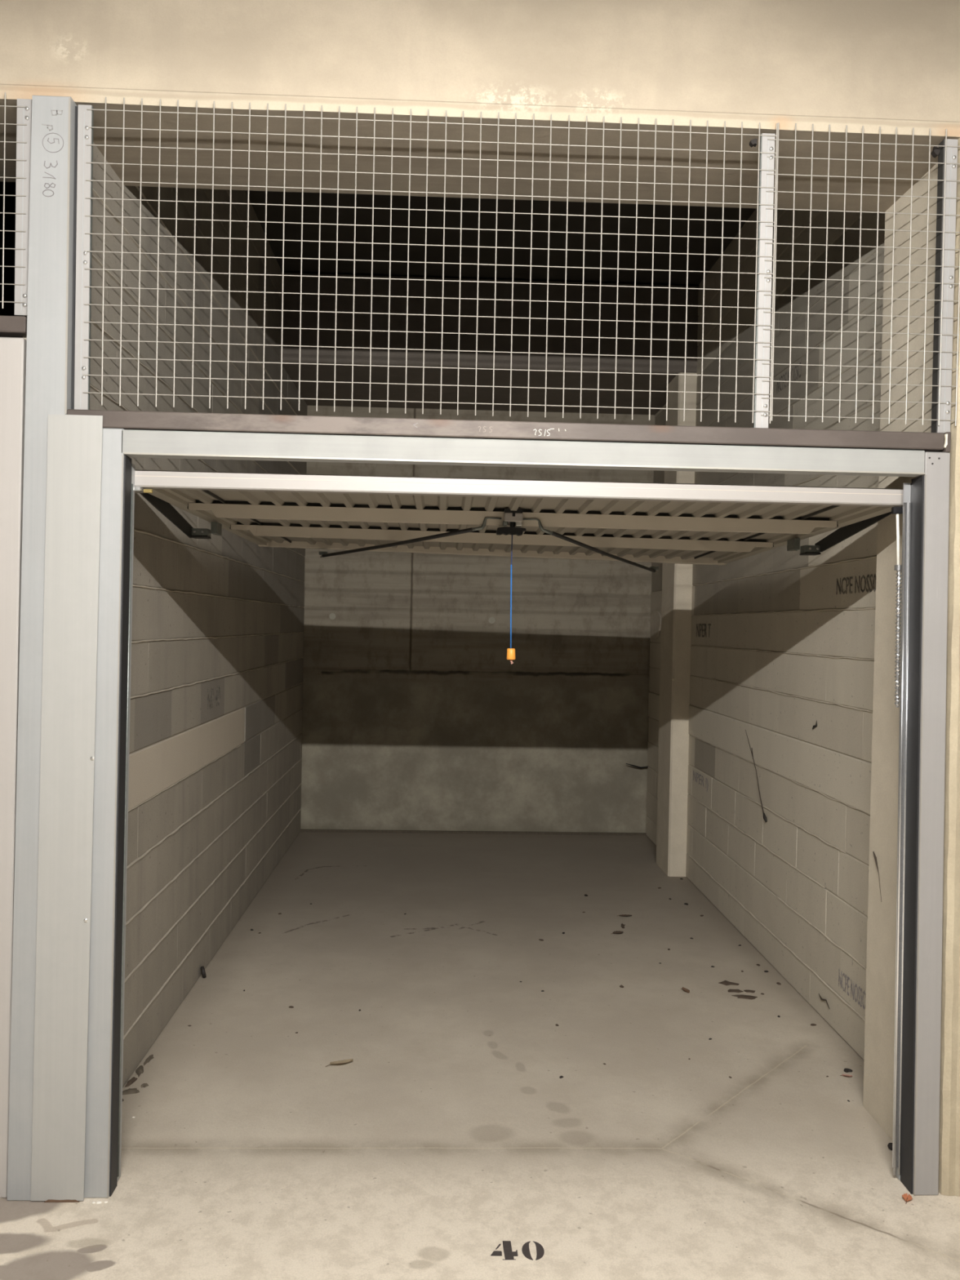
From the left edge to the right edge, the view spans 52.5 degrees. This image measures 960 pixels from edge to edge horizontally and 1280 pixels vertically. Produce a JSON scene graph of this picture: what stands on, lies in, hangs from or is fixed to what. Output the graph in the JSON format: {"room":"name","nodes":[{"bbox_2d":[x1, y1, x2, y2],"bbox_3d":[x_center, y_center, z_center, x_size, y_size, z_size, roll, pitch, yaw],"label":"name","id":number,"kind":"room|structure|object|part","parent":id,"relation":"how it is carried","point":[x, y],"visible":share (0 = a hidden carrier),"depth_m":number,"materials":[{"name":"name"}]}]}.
{"room":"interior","nodes":[
{"label":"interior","id":0,"kind":"room"},
{"bbox_2d":[22,142,307,1087],"bbox_3d":[-1.352,-0.428,5.264,0.120,3.980,4.930,1,1,-2],"label":"wall","id":1,"kind":"structure","parent":0,"point":[216,710],"depth_m":4.34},
{"bbox_2d":[0,181,755,315],"bbox_3d":[-0.170,-2.462,5.653,12.000,0.120,4.660,1,1,-2],"label":"ceiling","id":2,"kind":"structure","parent":0,"point":[292,249],"depth_m":5.81,"materials":[{"name":"concrete"}]},
{"bbox_2d":[300,405,655,832],"bbox_3d":[0.009,-0.440,7.886,3.200,3.980,0.202,1,1,-2],"label":"wall","id":3,"kind":"structure","parent":0,"point":[416,715],"depth_m":7.80,"materials":[{"name":"concrete"}]},
{"bbox_3d":[-0.971,-1.101,7.750,0.876,2.672,0.020,1,1,-2],"label":"concrete panel","id":4,"kind":"part","parent":3,"relation":"part of","materials":[{"name":"grey concrete"}]},
{"bbox_2d":[300,829,646,835],"bbox_3d":[-0.044,1.542,7.805,2.769,0.018,0.020,1,1,-2],"label":"trim","id":5,"kind":"structure","parent":3,"relation":"attached to","point":[301,830],"depth_m":7.80,"materials":[{"name":"grey concrete"}]},
{"bbox_3d":[-0.033,0.896,7.816,2.829,1.285,0.020,1,1,-2],"label":"concrete panel","id":6,"kind":"part","parent":3,"relation":"part of","materials":[{"name":"grey concrete"}]},
{"bbox_2d":[280,271,699,414],"bbox_3d":[0.049,-2.115,7.120,2.809,0.587,1.305,1,1,-2],"label":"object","id":7,"kind":"structure","parent":3,"relation":"attached to","point":[362,339],"depth_m":6.49,"materials":[{"name":"concrete"}]},
{"bbox_3d":[0.444,-1.075,7.804,1.950,2.672,0.020,1,1,-2],"label":"concrete panel","id":8,"kind":"part","parent":3,"relation":"part of","materials":[{"name":"grey concrete"}]},
{"bbox_2d":[626,763,648,768],"bbox_3d":[1.254,1.005,7.781,0.191,0.045,0.018,1,1,-16],"label":"wire","id":9,"kind":"object","parent":3,"relation":"attached to","point":[626,763],"visible":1,"depth_m":7.78,"materials":[{"name":"black plastic"}]},
{"bbox_2d":[0,831,959,1279],"bbox_3d":[-0.117,1.634,2.295,12.000,0.011,11.700,1,1,-2],"label":"floor","id":10,"kind":"structure","parent":0,"point":[451,1144],"depth_m":3.42,"materials":[{"name":"concrete"}]},
{"bbox_2d":[7,95,76,1200],"bbox_3d":[-1.249,0.036,2.781,0.140,3.130,0.054,1,1,-2],"label":"steel post","id":11,"kind":"object","parent":10,"relation":"on","point":[48,383],"visible":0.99,"depth_m":2.75,"materials":[{"name":"metal"}]},
{"bbox_2d":[122,1088,139,1094],"bbox_3d":[-1.233,1.587,3.433,0.066,0.010,0.037,1,1,-17],"label":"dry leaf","id":12,"kind":"object","parent":10,"relation":"on","point":[133,1091],"visible":0.93,"depth_m":3.42,"materials":[{"name":"brown plant"}]},
{"bbox_2d":[124,1076,137,1087],"bbox_3d":[-1.256,1.586,3.501,0.021,0.010,0.074,1,1,13],"label":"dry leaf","id":13,"kind":"object","parent":10,"relation":"on","point":[133,1079],"visible":1,"depth_m":3.50,"materials":[{"name":"plant"}]},
{"bbox_2d":[135,1065,143,1076],"bbox_3d":[-1.253,1.584,3.586,0.028,0.010,0.095,1,1,-21],"label":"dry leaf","id":14,"kind":"object","parent":10,"relation":"on","point":[140,1070],"visible":1,"depth_m":3.58,"materials":[{"name":"plant"}]},
{"bbox_2d":[140,1083,148,1088],"bbox_3d":[-1.196,1.587,3.475,0.027,0.010,0.023,1,1,-2],"label":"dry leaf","id":15,"kind":"object","parent":10,"relation":"on","point":[144,1085],"visible":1,"depth_m":3.47,"materials":[{"name":"plant"}]},
{"bbox_2d":[143,1054,153,1065],"bbox_3d":[-1.251,1.583,3.677,0.021,0.010,0.093,1,1,5],"label":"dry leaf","id":16,"kind":"object","parent":10,"relation":"on","point":[150,1057],"visible":1,"depth_m":3.68,"materials":[{"name":"brown plant"}]},
{"bbox_2d":[200,965,206,977],"bbox_3d":[-1.289,1.546,4.538,0.025,0.054,0.054,1,1,-22],"label":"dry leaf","id":17,"kind":"object","parent":10,"relation":"on","point":[202,969],"visible":1,"depth_m":4.52,"materials":[{"name":"black plant"}]},
{"bbox_2d":[325,1058,352,1066],"bbox_3d":[-0.531,1.593,3.671,0.106,0.014,0.030,1,1,-22],"label":"dry leaf","id":18,"kind":"object","parent":10,"relation":"on","point":[344,1061],"visible":1,"depth_m":3.68,"materials":[{"name":"beige plant"}]},
{"bbox_2d":[611,930,622,933],"bbox_3d":[0.752,1.598,5.315,0.051,0.006,0.068,2,1,35],"label":"dry leaf","id":19,"kind":"object","parent":10,"relation":"on","point":[616,931],"visible":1,"depth_m":5.32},
{"bbox_2d":[618,914,631,916],"bbox_3d":[0.835,1.595,5.637,0.090,0.006,0.039,1,1,-5],"label":"dry leaf","id":20,"kind":"object","parent":10,"relation":"on","point":[623,915],"visible":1,"depth_m":5.64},
{"bbox_2d":[680,986,689,992],"bbox_3d":[0.944,1.610,4.483,0.024,0.014,0.060,1,1,-29],"label":"dry leaf","id":21,"kind":"object","parent":10,"relation":"on","point":[685,989],"visible":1,"depth_m":4.48,"materials":[{"name":"brown plant"}]},
{"bbox_2d":[718,980,739,985],"bbox_3d":[1.172,1.618,4.593,0.085,0.006,0.059,2,1,38],"label":"clump","id":22,"kind":"object","parent":10,"relation":"on","point":[725,982],"visible":1,"depth_m":4.59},
{"bbox_2d":[727,989,742,992],"bbox_3d":[1.179,1.619,4.500,0.074,0.006,0.041,1,1,-2],"label":"clump","id":23,"kind":"object","parent":10,"relation":"on","point":[728,990],"visible":1,"depth_m":4.49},
{"bbox_2d":[731,995,757,999],"bbox_3d":[1.203,1.621,4.430,0.118,0.006,0.046,1,1,14],"label":"clump","id":24,"kind":"object","parent":10,"relation":"on","point":[745,997],"visible":1,"depth_m":4.42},
{"bbox_2d":[743,989,755,992],"bbox_3d":[1.245,1.621,4.499,0.055,0.006,0.030,1,1,13],"label":"clump","id":25,"kind":"object","parent":10,"relation":"on","point":[746,990],"visible":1,"depth_m":4.49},
{"bbox_2d":[840,1074,852,1076],"bbox_3d":[1.374,1.635,3.655,0.044,0.007,0.018,1,1,15],"label":"dry leaf","id":26,"kind":"object","parent":10,"relation":"on","point":[845,1075],"visible":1,"depth_m":3.66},
{"bbox_2d":[843,1068,852,1072],"bbox_3d":[1.400,1.634,3.703,0.034,0.010,0.025,1,1,-2],"label":"clump","id":27,"kind":"object","parent":10,"relation":"on","point":[846,1070],"visible":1,"depth_m":3.70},
{"bbox_2d":[887,1142,893,1150],"bbox_3d":[1.330,1.635,3.145,0.027,0.020,0.027,1,1,-2],"label":"ball","id":28,"kind":"object","parent":10,"relation":"on","point":[890,1144],"visible":0.56,"depth_m":3.14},
{"bbox_2d":[902,1193,912,1202],"bbox_3d":[1.257,1.642,2.864,0.029,0.012,0.035,1,1,-4],"label":"dry leaf","id":29,"kind":"object","parent":10,"relation":"on","point":[907,1197],"visible":1,"depth_m":2.87,"materials":[{"name":"orange plant"}]},
{"bbox_2d":[0,0,959,1196],"bbox_3d":[-0.082,-0.382,3.078,12.056,4.000,0.555,1,1,-2],"label":"wall","id":30,"kind":"structure","parent":0,"point":[888,64],"depth_m":2.84,"materials":[{"name":"concrete"}]},
{"bbox_2d":[0,315,26,1198],"bbox_3d":[-2.561,0.318,2.753,2.504,2.516,0.060,1,1,-2],"label":"garage door","id":31,"kind":"structure","parent":30,"relation":"in","point":[12,349],"depth_m":2.77,"materials":[{"name":"white metal"}]},
{"bbox_3d":[-2.537,-0.916,2.736,2.504,0.046,0.058,1,1,-2],"label":"steel rail","id":32,"kind":"part","parent":31,"relation":"part of","materials":[{"name":"grey metal"}]},
{"bbox_2d":[0,92,31,315],"bbox_3d":[-1.597,-1.236,2.746,0.651,0.620,0.023,1,1,-2],"label":"mesh panel","id":33,"kind":"object","parent":31,"relation":"on","point":[24,115],"visible":0.94,"depth_m":2.75,"materials":[{"name":"metal"}]},
{"bbox_2d":[31,413,950,1202],"bbox_3d":[0.061,0.506,2.868,2.644,2.237,0.132,1,1,-2],"label":"door frame","id":34,"kind":"structure","parent":30,"relation":"attached to","point":[81,945],"depth_m":2.79,"materials":[{"name":"metal"}]},
{"bbox_3d":[-1.171,0.482,2.761,0.172,2.233,0.003,1,1,-2],"label":"plate","id":35,"kind":"part","parent":34,"relation":"part of","materials":[{"name":"metal"}]},
{"bbox_2d":[66,408,951,452],"bbox_3d":[0.103,-0.604,2.837,2.553,0.059,0.064,1,1,-2],"label":"steel rail","id":36,"kind":"object","parent":34,"relation":"on","point":[126,420],"visible":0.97,"depth_m":2.81,"materials":[{"name":"brown metal"}]},
{"bbox_2d":[71,106,77,408],"bbox_3d":[-1.154,-1.086,2.785,0.012,0.863,0.018,1,1,-2],"label":"support angle","id":37,"kind":"object","parent":36,"relation":"on","point":[76,107],"visible":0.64,"depth_m":2.78,"materials":[{"name":"grey metal"}]},
{"bbox_2d":[74,97,777,427],"bbox_3d":[-0.145,-1.077,2.804,2.004,0.880,0.023,1,1,-2],"label":"mesh panel","id":38,"kind":"object","parent":36,"relation":"on","point":[85,180],"visible":1,"depth_m":2.79,"materials":[{"name":"metal"}]},
{"bbox_3d":[-1.109,-1.085,2.773,0.003,0.860,0.011,1,1,-2],"label":"return leg","id":39,"kind":"part","parent":38,"relation":"part of","materials":[{"name":"metal"}]},
{"bbox_2d":[749,138,757,147],"bbox_3d":[0.801,-1.457,2.856,0.019,0.018,0.017,1,1,-2],"label":"scrap","id":40,"kind":"object","parent":38,"relation":"attached to","point":[753,142],"visible":1,"depth_m":2.85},
{"bbox_3d":[0.810,-1.046,2.846,0.003,0.854,0.011,1,1,-2],"label":"return leg","id":41,"kind":"part","parent":38,"relation":"part of","materials":[{"name":"metal"}]},
{"bbox_2d":[760,122,959,433],"bbox_3d":[1.118,-1.055,2.861,0.582,0.882,0.042,1,1,-2],"label":"mesh panel","id":42,"kind":"object","parent":36,"relation":"on","point":[947,180],"visible":0.99,"depth_m":2.85,"materials":[{"name":"metal"}]},
{"bbox_2d":[930,146,940,158],"bbox_3d":[1.345,-1.442,2.877,0.020,0.030,0.017,1,1,-2],"label":"scrap","id":43,"kind":"object","parent":42,"relation":"attached to","point":[935,151],"visible":1,"depth_m":2.87,"materials":[{"name":"grey"}]},
{"bbox_3d":[1.352,-1.039,2.876,0.003,0.858,0.030,1,1,-2],"label":"return leg","id":44,"kind":"part","parent":42,"relation":"part of","materials":[{"name":"metal"}]},
{"bbox_3d":[1.371,-0.581,2.885,0.014,0.059,0.064,1,1,-2],"label":"plate","id":45,"kind":"part","parent":36,"relation":"part of","materials":[{"name":"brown metal"}]},
{"bbox_3d":[1.278,0.566,2.951,0.046,2.080,0.004,1,1,-2],"label":"guide rail","id":46,"kind":"part","parent":34,"relation":"part of","materials":[{"name":"metal"}]},
{"bbox_2d":[133,469,902,573],"bbox_3d":[0.108,-0.432,3.913,2.421,0.187,2.060,1,1,-2],"label":"garage door","id":47,"kind":"structure","parent":30,"relation":"in","point":[628,522],"depth_m":3.39,"materials":[{"name":"white paint"}]},
{"bbox_3d":[-1.077,-0.459,3.290,0.004,0.160,0.905,1,1,-2],"label":"lifting arm","id":48,"kind":"part","parent":47,"relation":"part of","materials":[{"name":"metal"}]},
{"bbox_3d":[-1.048,-0.486,3.889,0.043,0.056,1.938,1,1,-2],"label":"rail","id":49,"kind":"part","parent":47,"relation":"part of","materials":[{"name":"metal"}]},
{"bbox_3d":[-0.403,-0.399,4.114,0.015,0.020,1.627,1,1,-28],"label":"latch rod","id":50,"kind":"part","parent":47,"relation":"part of","materials":[{"name":"black metal"}]},
{"bbox_3d":[0.071,-0.449,4.922,2.364,0.092,0.040,1,1,-2],"label":"rail","id":51,"kind":"part","parent":47,"relation":"part of","materials":[{"name":"metal"}]},
{"bbox_2d":[506,534,515,664],"bbox_3d":[0.112,-0.146,3.399,0.031,0.464,0.032,1,1,-2],"label":"pull cord","id":52,"kind":"object","parent":47,"relation":"hanging from","point":[510,651],"visible":1,"depth_m":3.40,"materials":[{"name":"blue fabric"}]},
{"bbox_3d":[0.108,0.049,3.402,0.031,0.039,0.032,1,1,-2],"label":"knob","id":53,"kind":"part","parent":52,"relation":"part of","materials":[{"name":"orange plastic"}]},
{"bbox_3d":[0.109,-0.117,3.399,0.008,0.292,0.005,1,1,-2],"label":"cord","id":54,"kind":"part","parent":52,"relation":"part of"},
{"bbox_3d":[0.111,-0.320,3.396,0.005,0.115,0.004,1,1,-2],"label":"cord","id":55,"kind":"part","parent":52,"relation":"part of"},
{"bbox_3d":[0.108,-0.379,3.396,0.103,0.028,0.035,1,1,-2],"label":"lock handle","id":56,"kind":"part","parent":47,"relation":"part of","materials":[{"name":"black plastic"}]},
{"bbox_3d":[0.147,-0.457,2.944,2.364,0.051,0.042,1,1,-2],"label":"rail","id":57,"kind":"part","parent":47,"relation":"part of","materials":[{"name":"white metal"}]},
{"bbox_3d":[0.565,-0.360,4.151,0.015,0.051,1.620,1,1,23],"label":"latch rod","id":58,"kind":"part","parent":47,"relation":"part of","materials":[{"name":"black metal"}]},
{"bbox_3d":[1.266,-0.422,3.978,0.043,0.098,1.938,1,1,-2],"label":"rail","id":59,"kind":"part","parent":47,"relation":"part of","materials":[{"name":"metal"}]},
{"bbox_3d":[1.337,-0.414,3.381,0.004,0.160,0.905,1,1,-2],"label":"lifting arm","id":60,"kind":"part","parent":47,"relation":"part of","materials":[{"name":"metal"}]},
{"bbox_2d":[891,506,902,707],"bbox_3d":[1.272,-0.100,2.976,0.040,0.612,0.021,1,1,-2],"label":"spring","id":61,"kind":"object","parent":47,"relation":"hanging from","point":[896,510],"visible":0.96,"depth_m":2.97,"materials":[{"name":"metal"}]},
{"bbox_3d":[1.275,-0.306,2.973,0.016,0.167,0.009,1,1,-2],"label":"pull rod","id":62,"kind":"part","parent":61,"relation":"part of","materials":[{"name":"silver metal"}]},
{"bbox_3d":[1.278,-0.009,2.978,0.016,0.430,0.010,1,1,-2],"label":"rod","id":63,"kind":"part","parent":61,"relation":"part of","materials":[{"name":"metal"}]},
{"bbox_2d":[645,161,944,1140],"bbox_3d":[1.447,-0.376,5.370,0.274,3.980,4.930,1,1,-2],"label":"wall","id":64,"kind":"structure","parent":0,"point":[771,644],"depth_m":4.47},
{"bbox_2d":[745,729,767,822],"bbox_3d":[1.446,0.707,5.128,0.017,0.429,0.389,1,1,-2],"label":"strand","id":65,"kind":"object","parent":64,"relation":"attached to","point":[764,815],"visible":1,"depth_m":5.07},
{"bbox_2d":[818,993,829,1008],"bbox_3d":[1.473,1.546,4.175,0.008,0.026,0.121,1,1,-3],"label":"scrap","id":66,"kind":"object","parent":64,"relation":"attached to","point":[821,998],"visible":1,"depth_m":4.17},
{"bbox_2d":[872,851,881,902],"bbox_3d":[1.358,0.809,3.334,0.008,0.156,0.072,1,1,-2],"label":"scrap","id":67,"kind":"object","parent":64,"relation":"attached to","point":[874,855],"visible":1,"depth_m":3.34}
]}

